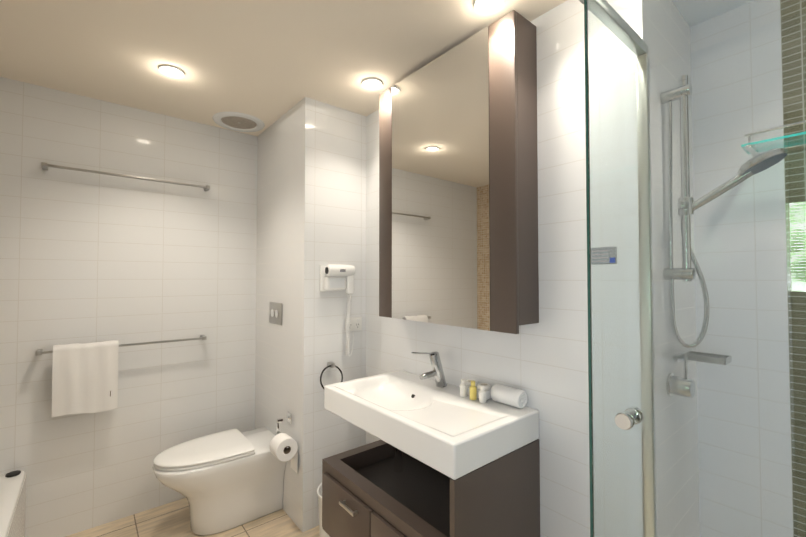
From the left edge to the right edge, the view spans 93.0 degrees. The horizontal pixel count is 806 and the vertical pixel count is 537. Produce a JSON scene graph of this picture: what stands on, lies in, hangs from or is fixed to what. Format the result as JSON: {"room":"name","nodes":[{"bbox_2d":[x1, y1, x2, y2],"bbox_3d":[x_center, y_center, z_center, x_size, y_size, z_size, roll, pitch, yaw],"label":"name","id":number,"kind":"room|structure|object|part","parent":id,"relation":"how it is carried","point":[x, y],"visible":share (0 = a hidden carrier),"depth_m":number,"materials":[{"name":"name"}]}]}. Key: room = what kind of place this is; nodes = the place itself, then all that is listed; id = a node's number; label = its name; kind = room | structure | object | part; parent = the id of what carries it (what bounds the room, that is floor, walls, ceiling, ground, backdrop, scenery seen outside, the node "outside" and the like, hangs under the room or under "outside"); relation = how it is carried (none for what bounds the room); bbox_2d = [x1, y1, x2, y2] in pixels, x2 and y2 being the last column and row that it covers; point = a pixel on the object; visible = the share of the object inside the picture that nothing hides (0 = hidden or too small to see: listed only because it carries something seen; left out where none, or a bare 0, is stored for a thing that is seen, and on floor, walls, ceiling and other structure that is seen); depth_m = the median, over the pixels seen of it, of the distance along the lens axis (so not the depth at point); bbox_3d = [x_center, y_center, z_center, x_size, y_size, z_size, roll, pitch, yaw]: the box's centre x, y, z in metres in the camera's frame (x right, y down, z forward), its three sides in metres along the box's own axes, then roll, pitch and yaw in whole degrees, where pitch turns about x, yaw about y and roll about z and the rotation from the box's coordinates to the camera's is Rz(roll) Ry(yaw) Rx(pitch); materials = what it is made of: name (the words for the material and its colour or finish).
{"room":"bathroom","nodes":[
{"label":"bathroom","id":0,"kind":"room"},
{"bbox_2d":[0,77,257,536],"bbox_3d":[-1.879,0.238,2.086,2.125,2.400,0.100,1,-2,-40],"label":"wall","id":1,"kind":"structure","parent":0,"point":[87,257],"depth_m":2.21,"materials":[{"name":"tile"}]},
{"bbox_2d":[36,335,206,355],"bbox_3d":[-1.578,0.437,2.212,0.787,0.022,0.080,1,-2,-40],"label":"towel rail","id":2,"kind":"object","parent":1,"relation":"attached to","point":[41,351],"visible":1,"depth_m":2.25,"materials":[{"name":"silver metal"}]},
{"bbox_3d":[-1.873,0.431,1.968,0.022,0.022,0.080,1,-2,-40],"label":"post","id":3,"kind":"part","parent":2,"relation":"part of","materials":[{"name":"silver metal"}]},
{"bbox_2d":[52,340,118,416],"bbox_3d":[-1.708,0.589,2.063,0.270,0.380,0.065,1,-2,-40],"label":"hanging towel","id":4,"kind":"object","parent":2,"relation":"hanging from","point":[85,378],"visible":1,"depth_m":2.04,"materials":[{"name":"white fabric"}]},
{"bbox_2d":[41,162,209,190],"bbox_3d":[-1.572,-0.528,2.240,0.792,0.022,0.080,1,-2,-40],"label":"towel rail","id":5,"kind":"object","parent":1,"relation":"attached to","point":[44,165],"visible":1,"depth_m":2.16,"materials":[{"name":"silver metal"}]},
{"bbox_3d":[-1.869,-0.534,1.995,0.022,0.022,0.080,1,-2,-40],"label":"post","id":6,"kind":"part","parent":5,"relation":"part of","materials":[{"name":"silver metal"}]},
{"bbox_2d":[66,498,319,536],"bbox_3d":[-1.141,1.444,0.280,5.400,0.100,3.900,1,-2,-40],"label":"floor","id":7,"kind":"structure","parent":0,"point":[171,519],"depth_m":2.12,"materials":[{"name":"tile"}]},
{"bbox_2d":[0,470,25,536],"bbox_3d":[-1.816,1.206,1.226,0.753,0.423,1.266,1,-2,-40],"label":"bathtub","id":8,"kind":"object","parent":7,"relation":"on","point":[12,501],"visible":1,"depth_m":1.74,"materials":[{"name":"ceramic"}]},
{"bbox_2d":[153,427,285,535],"bbox_3d":[-1.048,1.217,2.184,0.645,0.446,0.376,1,-2,-40],"label":"toilet","id":9,"kind":"object","parent":7,"relation":"on","point":[224,481],"visible":1,"depth_m":2.09,"materials":[{"name":"white ceramic"}]},
{"bbox_3d":[-1.121,1.004,2.129,0.456,0.024,0.376,1,-2,-40],"label":"lid","id":10,"kind":"part","parent":9,"relation":"part of","materials":[{"name":"white plastic"}]},
{"bbox_3d":[-1.118,1.028,2.132,0.455,0.018,0.372,1,-2,-40],"label":"seat","id":11,"kind":"part","parent":9,"relation":"part of","materials":[{"name":"white plastic"}]},
{"bbox_2d":[317,483,329,536],"bbox_3d":[-0.343,1.302,2.026,0.224,0.270,0.224,1,-2,-40],"label":"waste bin","id":12,"kind":"object","parent":7,"relation":"on","point":[323,533],"visible":0.17,"depth_m":1.97,"materials":[{"name":"white plastic"}]},
{"bbox_2d":[322,352,539,536],"bbox_3d":[0.057,0.896,1.597,0.518,1.060,0.825,1,-2,-40],"label":"bathroom vanity","id":13,"kind":"object","parent":7,"relation":"on","point":[441,458],"visible":0.94,"depth_m":1.44,"materials":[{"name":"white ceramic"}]},
{"bbox_3d":[-0.240,1.054,1.601,0.017,0.250,0.375,1,-2,-40],"label":"drawer","id":14,"kind":"part","parent":13,"relation":"part of","materials":[{"name":"brown laminate"}]},
{"bbox_3d":[-0.078,0.899,1.464,0.060,0.043,0.748,1,-2,-40],"label":"box rail","id":15,"kind":"part","parent":13,"relation":"part of","materials":[{"name":"brown laminate"}]},
{"bbox_3d":[0.007,1.047,1.302,0.017,0.250,0.388,1,-2,-40],"label":"drawer","id":16,"kind":"part","parent":13,"relation":"part of","materials":[{"name":"brown laminate"}]},
{"bbox_2d":[355,452,449,536],"bbox_3d":[0.099,0.964,1.608,0.398,0.015,0.748,1,-2,-40],"label":"bathroom vanity cabinet","id":17,"kind":"object","parent":13,"relation":"attached to","point":[425,491],"depth_m":1.69,"materials":[{"name":"brown laminate"}]},
{"bbox_2d":[411,352,446,387],"bbox_3d":[0.123,0.460,1.731,0.194,0.182,0.052,1,-2,-40],"label":"tap","id":18,"kind":"object","parent":13,"relation":"on","point":[437,370],"depth_m":1.74,"materials":[{"name":"silver metal"}]},
{"bbox_2d":[324,370,538,479],"bbox_3d":[0.074,0.596,1.619,0.473,0.110,0.825,1,-2,-40],"label":"basin","id":19,"kind":"object","parent":13,"relation":"in","point":[460,438],"depth_m":1.42,"materials":[{"name":"white ceramic"}]},
{"bbox_2d":[460,379,466,396],"bbox_3d":[0.255,0.505,1.618,0.029,0.070,0.029,1,-2,-40],"label":"bottle","id":20,"kind":"object","parent":13,"relation":"on","point":[463,387],"depth_m":1.61,"materials":[{"name":"white plastic"}]},
{"bbox_2d":[469,381,476,399],"bbox_3d":[0.289,0.502,1.577,0.029,0.074,0.029,1,-2,-40],"label":"bottle","id":21,"kind":"object","parent":13,"relation":"on","point":[473,389],"depth_m":1.57,"materials":[{"name":"yellow plastic"}]},
{"bbox_2d":[479,385,485,402],"bbox_3d":[0.321,0.505,1.539,0.029,0.066,0.029,1,-2,-40],"label":"bottle","id":22,"kind":"object","parent":13,"relation":"on","point":[482,393],"depth_m":1.53,"materials":[{"name":"white plastic"}]},
{"bbox_2d":[460,379,526,408],"bbox_3d":[0.353,0.502,1.563,0.108,0.074,0.290,1,-2,-40],"label":"toiletries","id":23,"kind":"object","parent":13,"relation":"on","point":[484,392],"visible":0.98,"depth_m":1.53,"materials":[{"name":"white"}]},
{"bbox_3d":[0.330,1.032,1.300,0.471,0.774,0.020,1,-2,-40],"label":"panel","id":24,"kind":"part","parent":13,"relation":"part of","materials":[{"name":"brown laminate"}]},
{"bbox_2d":[491,384,526,408],"bbox_3d":[0.418,0.504,1.512,0.068,0.068,0.130,1,-2,-40],"label":"rolled towel","id":25,"kind":"object","parent":13,"relation":"on","point":[514,397],"depth_m":1.48,"materials":[{"name":"white fabric"}]},
{"bbox_2d":[579,0,805,536],"bbox_3d":[0.885,0.336,0.668,0.442,2.134,0.975,1,-2,-40],"label":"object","id":26,"kind":"object","parent":7,"relation":"on","point":[610,18],"visible":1,"depth_m":0.84,"materials":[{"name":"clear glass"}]},
{"bbox_3d":[0.447,0.347,0.910,0.007,2.033,0.006,1,-2,-40],"label":"corner post","id":27,"kind":"part","parent":26,"relation":"part of","materials":[{"name":"silver metal"}]},
{"bbox_3d":[0.595,0.350,1.041,0.373,2.035,0.006,1,-2,-40],"label":"return glass","id":28,"kind":"part","parent":26,"relation":"part of","materials":[{"name":"clear glass"}]},
{"bbox_3d":[0.516,0.331,0.858,0.033,0.036,0.036,1,-2,-40],"label":"knob","id":29,"kind":"part","parent":26,"relation":"part of","materials":[{"name":"silver metal"}]},
{"bbox_2d":[255,97,365,531],"bbox_3d":[-0.668,0.250,2.580,0.411,2.400,0.880,1,-2,-40],"label":"wall","id":30,"kind":"structure","parent":0,"point":[311,186],"depth_m":2.25,"materials":[{"name":"tile"}]},
{"bbox_2d":[269,302,281,325],"bbox_3d":[-0.807,0.283,2.413,0.014,0.135,0.200,1,-2,-40],"label":"flush plate","id":31,"kind":"object","parent":30,"relation":"attached to","point":[275,313],"visible":1,"depth_m":2.40,"materials":[{"name":"silver metal"}]},
{"bbox_2d":[276,412,291,448],"bbox_3d":[-0.648,0.907,2.148,0.085,0.140,0.183,1,-2,-40],"label":"toilet roll holder","id":32,"kind":"object","parent":30,"relation":"attached to","point":[288,418],"visible":0.81,"depth_m":2.18,"materials":[{"name":"silver metal"}]},
{"bbox_3d":[-0.687,0.865,2.188,0.074,0.018,0.018,1,-2,-40],"label":"arm","id":33,"kind":"part","parent":32,"relation":"part of"},
{"bbox_2d":[270,433,297,472],"bbox_3d":[-0.657,1.025,2.104,0.122,0.206,0.100,1,-2,-40],"label":"toilet roll","id":34,"kind":"object","parent":32,"relation":"hanging from","point":[279,442],"visible":1,"depth_m":2.08,"materials":[{"name":"white paper"}]},
{"bbox_3d":[-0.659,0.866,2.221,0.011,0.054,0.058,1,-2,-40],"label":"plate","id":35,"kind":"part","parent":32,"relation":"part of","materials":[{"name":"silver metal"}]},
{"bbox_2d":[320,362,342,388],"bbox_3d":[-0.413,0.614,2.162,0.145,0.152,0.074,1,-2,-40],"label":"towel ring","id":36,"kind":"object","parent":30,"relation":"attached to","point":[331,364],"visible":0.67,"depth_m":2.16,"materials":[{"name":"silver metal"}]},
{"bbox_3d":[-0.410,0.550,2.181,0.024,0.024,0.052,1,-2,-40],"label":"towel ring post","id":37,"kind":"part","parent":36,"relation":"part of","materials":[{"name":"silver metal"}]},
{"bbox_2d":[320,264,354,356],"bbox_3d":[-0.363,0.247,2.203,0.218,0.540,0.088,1,-2,-40],"label":"hair dryer","id":38,"kind":"object","parent":30,"relation":"attached to","point":[335,277],"visible":1,"depth_m":2.19,"materials":[{"name":"white plastic"}]},
{"bbox_3d":[-0.416,0.058,2.214,0.143,0.150,0.012,1,-2,-40],"label":"plate","id":39,"kind":"part","parent":38,"relation":"part of","materials":[{"name":"white plastic"}]},
{"bbox_3d":[-0.313,0.091,2.238,0.044,0.116,0.040,1,-2,-40],"label":"handle","id":40,"kind":"part","parent":38,"relation":"part of","materials":[{"name":"white plastic"}]},
{"bbox_2d":[345,317,361,331],"bbox_3d":[-0.299,0.336,2.303,0.116,0.079,0.014,1,-2,-40],"label":"electrical outlet","id":41,"kind":"object","parent":30,"relation":"attached to","point":[355,323],"visible":0.71,"depth_m":2.31,"materials":[{"name":"white plastic"}]},
{"bbox_2d":[0,0,753,135],"bbox_3d":[-1.141,-1.055,0.341,5.400,0.100,3.900,1,-2,-40],"label":"ceiling","id":42,"kind":"structure","parent":0,"point":[268,63],"depth_m":1.68,"materials":[{"name":"paint"}]},
{"bbox_2d":[158,64,184,77],"bbox_3d":[-1.131,-0.963,1.869,0.112,0.007,0.112,1,-2,-40],"label":"recessed light","id":43,"kind":"object","parent":42,"relation":"in","point":[171,71],"visible":1,"depth_m":1.86,"materials":[{"name":"white"}]},
{"bbox_2d":[212,112,264,131],"bbox_3d":[-1.064,-0.945,2.484,0.312,0.013,0.312,1,-2,-40],"label":"ceiling vent","id":44,"kind":"object","parent":42,"relation":"in","point":[239,122],"visible":1,"depth_m":2.47,"materials":[{"name":"white plastic"}]},
{"bbox_2d":[221,116,256,128],"label":"grille","id":45,"kind":"object","parent":44,"relation":"attached to","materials":[{"name":"grey metal"}]},
{"bbox_2d":[362,77,382,88],"bbox_3d":[-0.159,-0.961,1.986,0.112,0.007,0.112,1,-2,-40],"label":"recessed light","id":46,"kind":"object","parent":42,"relation":"in","point":[372,83],"visible":1,"depth_m":1.98,"materials":[{"name":"white"}]},
{"bbox_2d":[473,0,504,13],"bbox_3d":[0.315,-0.975,1.403,0.112,0.007,0.112,1,-2,-40],"label":"recessed light","id":47,"kind":"object","parent":42,"relation":"in","point":[486,6],"visible":1,"depth_m":1.42,"materials":[{"name":"white"}]},
{"bbox_2d":[366,0,699,536],"bbox_3d":[0.224,0.243,2.315,0.628,2.400,2.426,1,-2,-40],"label":"wall","id":48,"kind":"structure","parent":0,"point":[543,363],"depth_m":1.37,"materials":[{"name":"tile"}]},
{"bbox_2d":[379,10,538,333],"bbox_3d":[0.197,-0.346,1.749,0.148,1.180,0.835,1,-2,-40],"label":"upper cabinet","id":49,"kind":"object","parent":48,"relation":"attached to","point":[458,202],"visible":1,"depth_m":1.56,"materials":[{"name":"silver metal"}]},
{"bbox_3d":[-0.086,-0.340,1.988,0.017,1.180,0.108,1,-2,-40],"label":"panel","id":50,"kind":"part","parent":49,"relation":"part of","materials":[{"name":"brown laminate"}]},
{"bbox_3d":[0.144,-0.347,1.710,0.017,1.180,0.609,1,-2,-40],"label":"mirror door","id":51,"kind":"part","parent":49,"relation":"part of","materials":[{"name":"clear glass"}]},
{"bbox_3d":[0.376,-0.353,1.430,0.017,1.180,0.114,1,-2,-40],"label":"panel","id":52,"kind":"part","parent":49,"relation":"part of","materials":[{"name":"brown laminate"}]},
{"bbox_2d":[666,356,694,397],"bbox_3d":[0.929,0.362,1.278,0.076,0.139,0.064,1,-2,-40],"label":"shower mixer","id":53,"kind":"object","parent":48,"relation":"attached to","point":[688,382],"depth_m":1.26,"materials":[{"name":"grey metal"}]},
{"bbox_3d":[0.938,0.327,1.269,0.010,0.069,0.010,1,-2,-40],"label":"shower mixer lever","id":54,"kind":"part","parent":53,"relation":"part of","materials":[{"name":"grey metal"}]},
{"bbox_2d":[673,349,731,364],"bbox_3d":[1.053,0.316,1.342,0.200,0.026,0.125,1,-2,-40],"label":"soap dish","id":55,"kind":"object","parent":48,"relation":"attached to","point":[692,355],"depth_m":1.35,"materials":[{"name":"plastic"}]},
{"bbox_2d":[660,75,787,347],"bbox_3d":[0.982,-0.188,1.182,0.116,0.894,0.300,1,-2,-40],"label":"shower rail","id":56,"kind":"object","parent":48,"relation":"attached to","point":[685,161],"depth_m":1.24,"materials":[{"name":"grey metal"}]},
{"bbox_3d":[0.898,-0.203,1.229,0.028,0.024,0.024,1,-2,-40],"label":"slider knob","id":57,"kind":"part","parent":56,"relation":"part of","materials":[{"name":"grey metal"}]},
{"bbox_3d":[0.976,-0.236,1.190,0.027,0.116,0.174,1,-2,-40],"label":"handset handle","id":58,"kind":"part","parent":56,"relation":"part of","materials":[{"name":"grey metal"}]},
{"bbox_2d":[690,0,792,536],"bbox_3d":[1.282,0.222,1.448,0.100,2.400,0.260,1,-2,-40],"label":"wall","id":59,"kind":"structure","parent":0,"point":[731,212],"depth_m":1.41,"materials":[{"name":"tile"}]},
{"bbox_2d":[780,0,805,536],"bbox_3d":[1.605,0.213,1.057,0.100,2.400,0.755,1,-2,-40],"label":"wall","id":60,"kind":"structure","parent":0,"point":[799,166],"depth_m":1.30,"materials":[{"name":"tile"}]},
{"bbox_2d":[741,120,805,156],"bbox_3d":[1.402,-0.439,1.122,0.149,0.053,0.600,1,-2,-40],"label":"glass shelf","id":61,"kind":"object","parent":60,"relation":"attached to","point":[757,149],"depth_m":1.27,"materials":[{"name":"teal"}]},
{"bbox_3d":[1.400,-0.426,1.121,0.125,0.008,0.600,1,-2,-40],"label":"glass","id":62,"kind":"part","parent":61,"relation":"part of","materials":[{"name":"teal"}]},
{"bbox_3d":[1.352,-0.461,1.082,0.010,0.010,0.580,1,-2,-40],"label":"rail","id":63,"kind":"part","parent":61,"relation":"part of","materials":[{"name":"silver metal"}]}
]}

